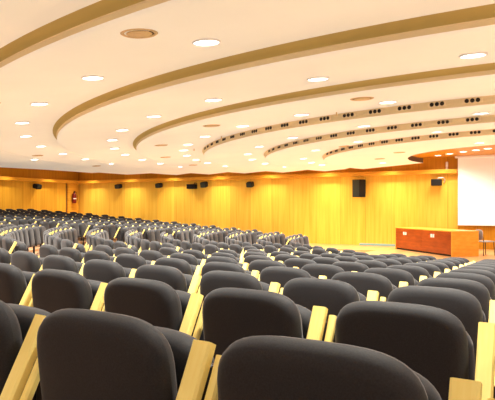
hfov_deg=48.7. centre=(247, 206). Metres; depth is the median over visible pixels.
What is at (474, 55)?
recessed light
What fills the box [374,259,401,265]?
seat
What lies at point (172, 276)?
seat
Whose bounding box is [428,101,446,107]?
plate
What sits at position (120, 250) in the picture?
seat
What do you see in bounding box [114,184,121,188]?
loudspeaker
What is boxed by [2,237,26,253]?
seat
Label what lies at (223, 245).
seat
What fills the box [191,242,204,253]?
seat
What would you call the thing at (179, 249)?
seat
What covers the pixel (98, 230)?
seat
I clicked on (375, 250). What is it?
floor
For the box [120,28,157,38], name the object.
ceiling vent
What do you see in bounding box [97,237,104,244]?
seat
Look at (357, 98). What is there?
ceiling vent
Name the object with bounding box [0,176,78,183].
trim
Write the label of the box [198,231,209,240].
seat
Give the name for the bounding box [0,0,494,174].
ceiling
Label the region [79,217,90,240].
seat
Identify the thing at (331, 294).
seat
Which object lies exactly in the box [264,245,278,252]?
seat
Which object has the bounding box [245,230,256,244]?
seat
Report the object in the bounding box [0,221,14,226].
seat
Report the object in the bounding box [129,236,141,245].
seat
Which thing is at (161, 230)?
seat
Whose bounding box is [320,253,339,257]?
seat
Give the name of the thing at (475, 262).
seat
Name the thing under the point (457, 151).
ceiling
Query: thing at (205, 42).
recessed light
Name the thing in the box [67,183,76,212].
trim
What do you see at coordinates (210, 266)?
seat
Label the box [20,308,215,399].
seat
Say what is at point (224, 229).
seat
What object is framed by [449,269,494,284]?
seat
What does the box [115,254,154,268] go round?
seat
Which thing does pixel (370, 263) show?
seat
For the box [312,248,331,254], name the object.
seat
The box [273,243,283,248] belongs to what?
seat
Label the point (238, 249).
seat
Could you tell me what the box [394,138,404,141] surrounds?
plate
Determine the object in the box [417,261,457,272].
seat
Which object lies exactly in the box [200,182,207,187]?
loudspeaker
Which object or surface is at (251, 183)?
loudspeaker
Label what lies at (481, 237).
chair
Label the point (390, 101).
recessed light
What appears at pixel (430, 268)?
seat
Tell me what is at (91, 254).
seat
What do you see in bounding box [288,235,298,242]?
seat
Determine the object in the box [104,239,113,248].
seat
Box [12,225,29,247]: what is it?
seat
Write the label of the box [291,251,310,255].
seat
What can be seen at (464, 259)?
seat
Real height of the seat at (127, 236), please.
0.853 m
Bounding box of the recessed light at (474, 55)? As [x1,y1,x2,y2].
[459,52,487,58]
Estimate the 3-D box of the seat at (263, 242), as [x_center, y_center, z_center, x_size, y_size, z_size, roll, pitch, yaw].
[0.510,1.308,14.424,0.414,0.853,0.588,0,0,-11]
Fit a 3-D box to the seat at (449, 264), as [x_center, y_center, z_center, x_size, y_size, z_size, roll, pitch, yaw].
[2.794,1.186,7.840,0.588,0.853,0.414,0,0,36]
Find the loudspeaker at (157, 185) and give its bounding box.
[155,183,162,187]
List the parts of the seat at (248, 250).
backrest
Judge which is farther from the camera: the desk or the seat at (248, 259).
the desk
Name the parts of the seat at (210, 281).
folded seat, armrest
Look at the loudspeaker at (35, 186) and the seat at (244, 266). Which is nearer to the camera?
the seat at (244, 266)
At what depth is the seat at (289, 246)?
12.55 m
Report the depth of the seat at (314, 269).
4.88 m
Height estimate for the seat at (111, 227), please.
0.853 m
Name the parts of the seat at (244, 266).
backrest, armrest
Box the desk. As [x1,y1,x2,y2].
[395,227,478,256]
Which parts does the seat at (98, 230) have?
folded seat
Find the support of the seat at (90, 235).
on the floor at (37, 247)
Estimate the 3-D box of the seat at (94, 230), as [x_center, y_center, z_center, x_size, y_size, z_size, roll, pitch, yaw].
[-3.904,1.002,14.214,0.414,0.853,0.588,0,0,-8]
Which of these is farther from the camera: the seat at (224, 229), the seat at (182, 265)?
the seat at (224, 229)
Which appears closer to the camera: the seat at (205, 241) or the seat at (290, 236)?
the seat at (205, 241)
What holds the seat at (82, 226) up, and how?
on the floor at (37, 247)
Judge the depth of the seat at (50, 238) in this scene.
9.57 m
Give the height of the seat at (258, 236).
0.853 m
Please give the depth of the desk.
17.62 m
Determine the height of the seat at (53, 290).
0.853 m
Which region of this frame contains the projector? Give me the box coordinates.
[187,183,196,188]
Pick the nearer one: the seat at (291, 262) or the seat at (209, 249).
the seat at (291, 262)
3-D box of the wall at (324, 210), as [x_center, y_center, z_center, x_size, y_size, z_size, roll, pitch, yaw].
[10.361,0.040,19.235,44.600,4.120,0.200,0,0,28]
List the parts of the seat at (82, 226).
folded seat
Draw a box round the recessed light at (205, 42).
[192,38,220,46]
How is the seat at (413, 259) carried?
on the floor at (37, 247)
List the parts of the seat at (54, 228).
folded seat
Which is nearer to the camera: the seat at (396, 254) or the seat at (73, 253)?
the seat at (73, 253)
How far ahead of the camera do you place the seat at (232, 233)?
17.42 m
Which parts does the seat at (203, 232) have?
folded seat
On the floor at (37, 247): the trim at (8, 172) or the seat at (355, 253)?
the seat at (355, 253)
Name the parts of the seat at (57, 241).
backrest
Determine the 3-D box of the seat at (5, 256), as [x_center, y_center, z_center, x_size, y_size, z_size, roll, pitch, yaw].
[-2.328,0.818,5.321,0.414,0.853,0.588,0,0,-44]
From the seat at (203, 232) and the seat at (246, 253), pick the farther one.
the seat at (203, 232)
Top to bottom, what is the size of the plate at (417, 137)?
0.072 m
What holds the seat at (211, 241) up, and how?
on the floor at (37, 247)
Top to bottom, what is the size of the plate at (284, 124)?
0.072 m
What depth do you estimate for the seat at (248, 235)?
18.57 m
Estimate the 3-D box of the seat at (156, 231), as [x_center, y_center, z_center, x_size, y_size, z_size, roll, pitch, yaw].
[-3.042,1.063,17.566,0.414,0.853,0.588,0,0,8]
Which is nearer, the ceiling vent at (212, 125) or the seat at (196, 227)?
the ceiling vent at (212, 125)
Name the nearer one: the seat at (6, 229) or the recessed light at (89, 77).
the recessed light at (89, 77)
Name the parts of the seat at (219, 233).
folded seat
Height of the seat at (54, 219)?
0.853 m
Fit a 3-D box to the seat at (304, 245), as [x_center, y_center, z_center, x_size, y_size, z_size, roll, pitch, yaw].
[1.580,1.369,13.765,0.414,0.853,0.588,0,0,-17]
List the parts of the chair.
backrest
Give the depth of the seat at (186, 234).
17.64 m
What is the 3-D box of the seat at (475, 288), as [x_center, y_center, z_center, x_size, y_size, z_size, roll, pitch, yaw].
[1.353,0.880,3.549,0.588,0.853,0.414,0,0,30]
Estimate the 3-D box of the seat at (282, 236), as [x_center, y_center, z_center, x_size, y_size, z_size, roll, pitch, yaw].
[1.123,1.308,19.437,0.414,0.853,0.649,0,0,25]
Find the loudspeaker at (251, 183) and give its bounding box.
[246,181,253,187]
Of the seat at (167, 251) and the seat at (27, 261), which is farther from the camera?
the seat at (167, 251)
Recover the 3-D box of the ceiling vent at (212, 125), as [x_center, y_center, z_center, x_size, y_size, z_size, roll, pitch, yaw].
[-0.652,-1.474,9.944,0.322,0.040,0.322,0,0,-27]
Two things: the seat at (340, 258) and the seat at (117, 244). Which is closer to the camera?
the seat at (340, 258)
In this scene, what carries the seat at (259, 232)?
on the floor at (37, 247)
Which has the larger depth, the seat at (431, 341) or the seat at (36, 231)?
the seat at (36, 231)
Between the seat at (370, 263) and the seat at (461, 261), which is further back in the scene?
the seat at (461, 261)
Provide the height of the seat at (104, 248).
0.853 m
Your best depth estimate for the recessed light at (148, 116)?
9.26 m
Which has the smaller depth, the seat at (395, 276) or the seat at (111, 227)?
the seat at (395, 276)
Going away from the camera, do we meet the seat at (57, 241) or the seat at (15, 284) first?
the seat at (15, 284)
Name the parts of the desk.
panel, panel, panel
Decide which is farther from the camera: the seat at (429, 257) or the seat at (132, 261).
the seat at (429, 257)
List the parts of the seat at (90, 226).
backrest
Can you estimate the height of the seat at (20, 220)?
0.853 m
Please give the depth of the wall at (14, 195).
27.00 m
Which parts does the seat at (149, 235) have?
backrest, folded seat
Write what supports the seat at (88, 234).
on the floor at (37, 247)
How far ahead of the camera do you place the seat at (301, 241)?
18.35 m
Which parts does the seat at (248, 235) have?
folded seat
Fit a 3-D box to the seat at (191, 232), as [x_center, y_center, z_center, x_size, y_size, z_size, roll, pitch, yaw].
[-2.013,1.124,18.336,0.414,0.853,0.588,0,0,13]
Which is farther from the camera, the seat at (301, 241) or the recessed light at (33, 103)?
the seat at (301, 241)
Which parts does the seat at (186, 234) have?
folded seat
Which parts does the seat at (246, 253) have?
backrest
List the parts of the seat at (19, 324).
backrest, leg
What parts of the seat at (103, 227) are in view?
folded seat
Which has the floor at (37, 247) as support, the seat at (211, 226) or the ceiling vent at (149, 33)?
the seat at (211, 226)
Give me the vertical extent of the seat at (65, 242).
0.853 m
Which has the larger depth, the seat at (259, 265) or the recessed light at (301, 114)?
the recessed light at (301, 114)
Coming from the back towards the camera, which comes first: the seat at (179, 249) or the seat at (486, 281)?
the seat at (179, 249)
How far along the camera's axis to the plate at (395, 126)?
10.36 m
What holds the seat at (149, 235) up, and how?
on the floor at (37, 247)
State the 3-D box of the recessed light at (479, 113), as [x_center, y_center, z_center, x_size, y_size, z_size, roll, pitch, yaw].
[3.783,-1.514,8.857,0.270,0.046,0.270,0,0,28]
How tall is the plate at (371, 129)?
0.072 m
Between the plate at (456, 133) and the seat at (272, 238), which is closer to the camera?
the plate at (456, 133)
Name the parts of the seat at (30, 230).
folded seat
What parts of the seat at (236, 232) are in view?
folded seat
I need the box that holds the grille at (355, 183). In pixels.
[352,180,358,196]
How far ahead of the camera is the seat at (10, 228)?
12.53 m
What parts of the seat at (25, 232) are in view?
folded seat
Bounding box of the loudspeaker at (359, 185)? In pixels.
[352,179,365,196]
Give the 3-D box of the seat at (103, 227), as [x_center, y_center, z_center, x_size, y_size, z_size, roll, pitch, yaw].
[-4.783,0.941,17.798,0.414,0.853,0.588,0,0,8]
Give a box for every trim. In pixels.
[0,167,78,180]
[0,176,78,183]
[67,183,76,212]
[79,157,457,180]
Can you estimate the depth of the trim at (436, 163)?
23.46 m
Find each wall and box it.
[0,180,78,212]
[79,174,457,244]
[458,225,494,249]
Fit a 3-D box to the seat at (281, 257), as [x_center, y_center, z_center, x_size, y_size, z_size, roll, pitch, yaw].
[0.606,1.063,7.364,0.588,0.853,0.414,0,0,43]
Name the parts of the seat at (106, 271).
folded seat, armrest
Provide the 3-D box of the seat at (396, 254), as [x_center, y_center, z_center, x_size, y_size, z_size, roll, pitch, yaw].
[3.082,1.369,11.105,0.414,0.853,0.649,0,0,-41]
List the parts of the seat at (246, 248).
backrest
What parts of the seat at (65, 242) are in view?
backrest, folded seat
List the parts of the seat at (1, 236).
backrest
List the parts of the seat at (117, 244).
backrest, folded seat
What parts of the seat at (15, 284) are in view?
armrest, folded seat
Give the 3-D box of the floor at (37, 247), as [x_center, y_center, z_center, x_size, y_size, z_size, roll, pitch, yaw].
[4.243,1.324,7.878,44.200,0.943,25.600,0,0,28]
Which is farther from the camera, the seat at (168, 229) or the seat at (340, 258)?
the seat at (168, 229)
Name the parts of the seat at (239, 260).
backrest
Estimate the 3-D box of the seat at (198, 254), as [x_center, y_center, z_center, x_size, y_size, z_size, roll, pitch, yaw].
[-0.656,1.002,7.385,0.414,0.853,0.588,0,0,-43]
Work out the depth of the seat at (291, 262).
6.07 m
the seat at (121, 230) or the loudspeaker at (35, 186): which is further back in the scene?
the loudspeaker at (35, 186)
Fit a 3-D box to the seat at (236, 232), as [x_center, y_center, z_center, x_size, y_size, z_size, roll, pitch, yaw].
[-0.265,1.247,18.105,0.414,0.853,0.588,0,0,14]
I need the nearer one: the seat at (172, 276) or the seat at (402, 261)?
the seat at (172, 276)
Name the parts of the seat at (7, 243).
backrest, armrest, folded seat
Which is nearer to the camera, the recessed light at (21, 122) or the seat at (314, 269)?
the seat at (314, 269)
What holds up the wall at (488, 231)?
attached to the wall at (324, 210)
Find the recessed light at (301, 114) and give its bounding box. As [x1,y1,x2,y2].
[293,113,309,115]
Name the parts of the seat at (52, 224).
folded seat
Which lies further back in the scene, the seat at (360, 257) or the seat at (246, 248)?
the seat at (246, 248)
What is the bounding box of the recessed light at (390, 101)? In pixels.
[378,100,397,103]
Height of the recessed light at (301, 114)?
0.044 m
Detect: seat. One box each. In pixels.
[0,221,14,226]
[0,228,15,239]
[0,235,16,247]
[0,248,12,263]
[0,263,35,305]
[0,300,50,399]
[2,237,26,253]
[3,217,18,225]
[3,227,19,240]
[7,226,23,241]
[11,251,43,272]
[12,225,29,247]
[13,217,27,224]
[18,225,34,246]
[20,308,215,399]
[23,216,34,224]
[24,224,40,251]
[28,269,107,312]
[31,223,45,253]
[33,216,44,220]
[34,219,48,245]
[38,244,59,257]
[42,255,84,275]
[43,219,56,228]
[45,234,50,244]
[47,229,61,238]
[48,236,62,245]
[50,228,63,238]
[52,218,64,222]
[53,227,67,238]
[53,237,73,249]
[56,221,70,228]
[58,226,72,241]
[59,247,84,262]
[61,239,85,252]
[63,226,77,242]
[64,221,79,237]
[73,220,86,237]
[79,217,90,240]
[81,220,93,244]
[83,223,100,236]
[83,259,136,282]
[84,250,115,262]
[85,233,98,250]
[86,234,92,251]
[91,236,97,249]
[92,229,104,238]
[94,222,108,236]
[95,244,114,255]
[96,228,108,239]
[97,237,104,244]
[102,222,115,238]
[102,277,203,340]
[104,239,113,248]
[110,221,121,239]
[114,225,129,242]
[114,241,137,251]
[114,247,139,256]
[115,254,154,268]
[124,224,136,231]
[126,235,130,244]
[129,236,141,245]
[131,224,142,232]
[131,229,142,238]
[134,238,140,251]
[134,264,201,292]
[138,223,149,227]
[139,250,169,260]
[140,239,149,251]
[142,227,154,241]
[147,226,159,242]
[150,241,161,251]
[153,226,165,233]
[154,257,202,275]
[159,247,182,255]
[160,225,171,234]
[161,243,183,251]
[167,238,173,243]
[169,253,205,265]
[172,229,184,241]
[173,239,180,246]
[174,224,184,228]
[177,228,189,241]
[181,241,191,249]
[182,227,193,243]
[183,249,210,258]
[188,227,199,235]
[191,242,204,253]
[193,288,327,359]
[195,226,205,231]
[197,270,279,302]
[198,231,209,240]
[201,262,258,278]
[202,231,212,240]
[202,239,209,245]
[204,244,222,254]
[204,335,481,399]
[205,256,248,269]
[206,230,217,242]
[209,225,219,229]
[209,240,217,246]
[210,252,244,263]
[211,229,222,242]
[216,228,227,242]
[216,249,243,257]
[218,242,229,249]
[223,228,234,232]
[227,233,238,239]
[229,244,243,253]
[230,227,240,231]
[231,232,241,241]
[235,231,246,242]
[235,240,242,246]
[239,231,251,244]
[242,242,251,246]
[243,246,265,252]
[243,252,274,259]
[244,255,282,266]
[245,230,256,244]
[245,249,270,256]
[248,260,297,277]
[251,229,262,234]
[252,243,263,250]
[257,235,267,241]
[258,266,326,291]
[260,234,270,241]
[260,240,265,246]
[264,233,274,243]
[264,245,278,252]
[268,232,279,242]
[270,251,298,256]
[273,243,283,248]
[274,231,285,245]
[274,254,298,263]
[279,247,296,253]
[279,277,378,342]
[284,245,295,250]
[284,258,316,268]
[285,237,294,244]
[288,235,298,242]
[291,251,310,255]
[292,235,303,244]
[296,246,311,253]
[297,234,308,244]
[299,253,321,259]
[301,263,356,278]
[302,244,312,249]
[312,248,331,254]
[312,257,338,264]
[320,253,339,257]
[324,300,494,399]
[326,247,341,253]
[331,272,407,300]
[332,261,368,271]
[334,256,358,261]
[338,252,354,256]
[342,249,355,252]
[352,255,373,259]
[353,252,368,255]
[355,260,387,267]
[364,268,426,287]
[366,254,386,258]
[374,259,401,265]
[379,254,397,257]
[380,286,494,398]
[387,257,412,264]
[387,265,440,281]
[391,253,406,257]
[399,257,421,262]
[404,263,449,276]
[409,256,429,260]
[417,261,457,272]
[417,277,491,322]
[418,255,435,259]
[428,260,463,269]
[436,259,467,267]
[436,272,494,299]
[443,258,472,264]
[449,257,475,263]
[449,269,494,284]
[458,266,494,273]
[466,264,494,268]
[471,262,494,265]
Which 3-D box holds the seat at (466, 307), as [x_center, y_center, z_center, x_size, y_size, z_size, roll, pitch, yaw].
[0.965,0.818,2.759,0.588,0.853,0.414,0,0,30]
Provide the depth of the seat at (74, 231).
14.81 m
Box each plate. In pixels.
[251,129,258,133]
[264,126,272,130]
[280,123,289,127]
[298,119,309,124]
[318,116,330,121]
[329,133,338,137]
[342,112,355,117]
[346,131,355,135]
[365,128,375,132]
[367,108,382,114]
[386,125,398,129]
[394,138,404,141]
[396,105,412,110]
[410,122,423,127]
[410,136,420,139]
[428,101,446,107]
[428,134,439,138]
[436,119,450,124]
[447,132,459,136]
[462,97,482,103]
[464,117,480,121]
[468,130,481,134]
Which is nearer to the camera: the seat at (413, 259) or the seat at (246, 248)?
the seat at (413, 259)
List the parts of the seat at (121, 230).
backrest, folded seat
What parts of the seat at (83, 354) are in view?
panel, folded seat, armrest, leg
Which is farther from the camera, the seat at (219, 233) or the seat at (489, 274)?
the seat at (219, 233)
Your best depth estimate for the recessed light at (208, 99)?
7.81 m
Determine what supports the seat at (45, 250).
on the floor at (37, 247)
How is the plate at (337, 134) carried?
attached to the ceiling at (407, 52)
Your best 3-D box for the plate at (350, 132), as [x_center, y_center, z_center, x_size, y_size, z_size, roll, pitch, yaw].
[2.106,-1.497,11.134,0.030,0.072,0.270,0,0,-37]
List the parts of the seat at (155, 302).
backrest, folded seat, armrest, leg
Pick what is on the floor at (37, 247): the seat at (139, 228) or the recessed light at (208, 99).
the seat at (139, 228)
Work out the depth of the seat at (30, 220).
18.31 m
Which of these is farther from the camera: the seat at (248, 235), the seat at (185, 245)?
the seat at (248, 235)
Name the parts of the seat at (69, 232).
folded seat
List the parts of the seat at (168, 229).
folded seat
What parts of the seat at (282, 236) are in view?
folded seat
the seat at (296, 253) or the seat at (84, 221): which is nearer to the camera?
the seat at (296, 253)
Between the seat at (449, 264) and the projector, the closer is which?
the seat at (449, 264)
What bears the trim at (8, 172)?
attached to the wall at (14, 195)
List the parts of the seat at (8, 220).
backrest, folded seat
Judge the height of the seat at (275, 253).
0.853 m
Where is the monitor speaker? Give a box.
[431,177,444,185]
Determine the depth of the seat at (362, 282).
3.72 m
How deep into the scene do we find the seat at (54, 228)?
13.61 m
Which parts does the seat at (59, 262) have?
folded seat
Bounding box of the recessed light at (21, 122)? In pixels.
[14,121,29,123]
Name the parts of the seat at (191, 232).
folded seat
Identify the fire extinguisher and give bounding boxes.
[72,191,77,202]
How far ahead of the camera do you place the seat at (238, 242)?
13.16 m
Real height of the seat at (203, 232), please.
0.853 m
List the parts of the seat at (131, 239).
backrest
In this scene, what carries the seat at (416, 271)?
on the floor at (37, 247)
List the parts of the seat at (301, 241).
folded seat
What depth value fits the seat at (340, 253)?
9.75 m
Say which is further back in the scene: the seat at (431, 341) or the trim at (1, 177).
the trim at (1, 177)
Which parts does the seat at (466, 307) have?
backrest, armrest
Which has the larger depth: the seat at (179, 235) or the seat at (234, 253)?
the seat at (179, 235)
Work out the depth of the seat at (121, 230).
17.19 m
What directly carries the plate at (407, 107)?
attached to the ceiling at (407, 52)
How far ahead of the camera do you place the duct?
21.77 m
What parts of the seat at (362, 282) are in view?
armrest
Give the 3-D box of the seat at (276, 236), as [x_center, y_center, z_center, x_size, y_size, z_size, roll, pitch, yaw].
[0.879,1.308,18.853,0.414,0.853,0.588,0,0,21]
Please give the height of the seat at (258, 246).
0.853 m
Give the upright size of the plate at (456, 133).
0.072 m
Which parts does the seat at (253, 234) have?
folded seat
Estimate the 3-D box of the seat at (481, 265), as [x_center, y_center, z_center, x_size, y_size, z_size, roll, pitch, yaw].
[2.905,1.124,6.713,0.588,0.853,0.414,0,0,32]
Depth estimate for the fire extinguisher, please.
28.95 m
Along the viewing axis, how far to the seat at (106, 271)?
3.98 m
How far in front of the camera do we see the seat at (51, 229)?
13.02 m
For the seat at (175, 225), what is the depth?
19.83 m
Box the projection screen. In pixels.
[455,155,494,225]
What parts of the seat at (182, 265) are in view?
folded seat, armrest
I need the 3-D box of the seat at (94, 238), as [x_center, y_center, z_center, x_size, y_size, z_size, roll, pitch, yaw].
[-2.907,1.002,10.774,0.414,0.853,0.588,0,0,-24]
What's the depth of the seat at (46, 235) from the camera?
10.11 m
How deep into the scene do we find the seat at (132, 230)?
15.25 m
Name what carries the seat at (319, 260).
on the floor at (37, 247)
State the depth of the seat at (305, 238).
18.90 m
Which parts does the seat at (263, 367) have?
panel, folded seat, armrest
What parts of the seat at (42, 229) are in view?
folded seat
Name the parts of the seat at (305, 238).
folded seat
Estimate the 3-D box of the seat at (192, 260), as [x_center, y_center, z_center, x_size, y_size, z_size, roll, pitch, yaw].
[-0.648,0.941,6.132,0.588,0.853,0.414,0,0,43]
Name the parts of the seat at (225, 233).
folded seat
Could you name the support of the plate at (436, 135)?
attached to the ceiling at (407, 52)
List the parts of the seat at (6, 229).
folded seat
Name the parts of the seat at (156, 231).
folded seat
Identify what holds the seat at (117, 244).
on the floor at (37, 247)
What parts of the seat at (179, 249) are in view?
backrest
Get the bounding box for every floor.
[29,237,116,255]
[309,243,494,261]
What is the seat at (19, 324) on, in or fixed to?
on the floor at (37, 247)
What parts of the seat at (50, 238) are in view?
backrest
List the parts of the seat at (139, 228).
folded seat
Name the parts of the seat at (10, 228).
folded seat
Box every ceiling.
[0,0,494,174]
[57,145,494,171]
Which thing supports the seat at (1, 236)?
on the floor at (37, 247)
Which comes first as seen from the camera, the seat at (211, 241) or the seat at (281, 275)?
the seat at (281, 275)
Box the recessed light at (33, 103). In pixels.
[30,102,48,105]
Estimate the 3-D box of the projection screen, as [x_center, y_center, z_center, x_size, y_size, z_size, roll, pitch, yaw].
[10.225,-0.590,18.984,5.700,2.560,0.170,0,0,28]
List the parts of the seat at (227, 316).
panel, folded seat, armrest, leg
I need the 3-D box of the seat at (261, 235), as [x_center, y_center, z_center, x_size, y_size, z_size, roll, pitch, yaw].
[0.543,1.308,17.696,0.414,0.853,0.588,0,0,12]
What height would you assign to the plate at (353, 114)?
0.072 m
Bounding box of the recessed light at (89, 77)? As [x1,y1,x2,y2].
[81,75,103,80]
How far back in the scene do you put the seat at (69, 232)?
14.22 m
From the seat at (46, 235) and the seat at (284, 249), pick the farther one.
the seat at (284, 249)
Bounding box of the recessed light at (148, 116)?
[146,115,161,117]
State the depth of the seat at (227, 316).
2.16 m
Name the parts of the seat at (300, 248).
backrest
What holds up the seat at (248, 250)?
on the floor at (37, 247)
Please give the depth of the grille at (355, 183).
21.90 m
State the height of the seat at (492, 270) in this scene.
0.853 m
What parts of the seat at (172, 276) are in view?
folded seat, armrest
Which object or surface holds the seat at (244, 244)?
on the floor at (37, 247)
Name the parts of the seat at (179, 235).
folded seat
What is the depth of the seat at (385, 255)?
10.12 m
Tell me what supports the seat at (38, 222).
on the floor at (37, 247)
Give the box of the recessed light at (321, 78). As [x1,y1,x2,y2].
[307,76,328,81]
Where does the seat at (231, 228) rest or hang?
on the floor at (37, 247)
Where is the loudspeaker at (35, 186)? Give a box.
[33,184,41,188]
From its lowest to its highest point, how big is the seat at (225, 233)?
0.853 m
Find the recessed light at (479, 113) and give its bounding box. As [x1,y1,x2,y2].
[472,112,489,114]
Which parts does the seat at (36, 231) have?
folded seat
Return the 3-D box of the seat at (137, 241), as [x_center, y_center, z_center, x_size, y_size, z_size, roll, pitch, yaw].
[-2.166,1.063,11.268,0.414,0.853,0.588,0,0,-23]
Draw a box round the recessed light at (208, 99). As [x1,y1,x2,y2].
[204,98,222,101]
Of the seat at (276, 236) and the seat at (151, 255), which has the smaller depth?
the seat at (151, 255)
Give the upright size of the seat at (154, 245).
0.853 m
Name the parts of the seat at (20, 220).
folded seat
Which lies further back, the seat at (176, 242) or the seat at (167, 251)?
the seat at (176, 242)
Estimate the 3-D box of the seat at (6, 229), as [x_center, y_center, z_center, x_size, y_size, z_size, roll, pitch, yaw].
[-5.230,0.880,12.023,0.414,0.853,0.588,0,0,-16]
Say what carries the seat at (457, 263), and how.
on the floor at (37, 247)
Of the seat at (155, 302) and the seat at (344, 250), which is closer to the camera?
the seat at (155, 302)
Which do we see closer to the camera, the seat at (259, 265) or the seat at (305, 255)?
the seat at (259, 265)
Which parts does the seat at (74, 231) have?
folded seat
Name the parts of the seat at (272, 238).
folded seat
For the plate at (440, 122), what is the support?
attached to the ceiling at (407, 52)
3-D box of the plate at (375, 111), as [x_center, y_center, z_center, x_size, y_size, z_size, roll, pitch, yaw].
[2.013,-1.500,8.632,0.270,0.072,0.030,0,0,42]
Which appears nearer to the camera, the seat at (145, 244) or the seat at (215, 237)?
the seat at (145, 244)
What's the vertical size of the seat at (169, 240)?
0.853 m
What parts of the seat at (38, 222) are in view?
backrest, folded seat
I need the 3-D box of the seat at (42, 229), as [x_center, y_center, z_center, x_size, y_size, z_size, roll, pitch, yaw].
[-5.750,0.880,14.994,0.414,0.853,0.649,0,0,-4]
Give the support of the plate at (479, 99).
attached to the ceiling at (407, 52)
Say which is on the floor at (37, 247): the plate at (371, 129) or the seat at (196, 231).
the seat at (196, 231)
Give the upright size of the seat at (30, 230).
0.853 m
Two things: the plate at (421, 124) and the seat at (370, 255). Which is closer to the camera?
the seat at (370, 255)
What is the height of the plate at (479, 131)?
0.072 m
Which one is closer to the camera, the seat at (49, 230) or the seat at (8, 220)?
the seat at (49, 230)
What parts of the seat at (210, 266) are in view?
backrest, armrest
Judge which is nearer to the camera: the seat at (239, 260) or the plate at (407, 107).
the seat at (239, 260)
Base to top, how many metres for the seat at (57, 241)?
0.853 m
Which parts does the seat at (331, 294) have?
folded seat, armrest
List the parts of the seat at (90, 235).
backrest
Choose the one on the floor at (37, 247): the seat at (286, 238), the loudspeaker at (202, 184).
the seat at (286, 238)
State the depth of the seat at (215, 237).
17.82 m
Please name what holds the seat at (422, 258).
on the floor at (37, 247)
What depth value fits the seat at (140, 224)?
19.06 m
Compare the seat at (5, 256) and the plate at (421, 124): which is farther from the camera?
the plate at (421, 124)
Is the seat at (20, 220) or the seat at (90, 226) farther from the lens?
the seat at (20, 220)
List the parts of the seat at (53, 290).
folded seat, armrest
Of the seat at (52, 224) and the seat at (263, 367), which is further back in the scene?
the seat at (52, 224)
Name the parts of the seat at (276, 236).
folded seat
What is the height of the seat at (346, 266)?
0.853 m
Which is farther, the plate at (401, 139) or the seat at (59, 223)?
the seat at (59, 223)
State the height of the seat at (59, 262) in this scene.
0.853 m
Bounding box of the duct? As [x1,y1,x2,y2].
[359,243,394,245]
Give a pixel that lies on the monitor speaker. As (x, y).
(434, 182)
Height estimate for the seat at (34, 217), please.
0.853 m
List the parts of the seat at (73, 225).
folded seat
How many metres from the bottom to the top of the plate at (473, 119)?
0.072 m
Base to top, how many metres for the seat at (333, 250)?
0.853 m
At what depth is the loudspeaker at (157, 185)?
26.65 m
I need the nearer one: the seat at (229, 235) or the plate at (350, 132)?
the plate at (350, 132)
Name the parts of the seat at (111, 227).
folded seat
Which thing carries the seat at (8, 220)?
on the floor at (37, 247)
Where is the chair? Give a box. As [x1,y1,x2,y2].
[475,229,494,255]
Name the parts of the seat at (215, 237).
folded seat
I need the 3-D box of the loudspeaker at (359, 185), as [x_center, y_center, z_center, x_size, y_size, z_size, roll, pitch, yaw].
[4.530,-0.735,22.017,0.477,0.700,0.420,0,0,-33]
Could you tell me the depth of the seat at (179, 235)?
16.97 m
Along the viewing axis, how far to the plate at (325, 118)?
9.31 m
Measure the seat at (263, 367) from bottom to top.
0.853 m
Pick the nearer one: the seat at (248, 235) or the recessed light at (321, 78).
the recessed light at (321, 78)
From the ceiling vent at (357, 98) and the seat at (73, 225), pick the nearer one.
the ceiling vent at (357, 98)
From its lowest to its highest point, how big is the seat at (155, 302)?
0.853 m
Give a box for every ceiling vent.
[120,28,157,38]
[203,124,219,126]
[350,97,373,100]
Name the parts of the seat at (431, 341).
panel, folded seat, armrest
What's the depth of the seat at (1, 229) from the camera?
11.39 m
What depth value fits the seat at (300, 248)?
12.03 m
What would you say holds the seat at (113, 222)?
on the floor at (37, 247)

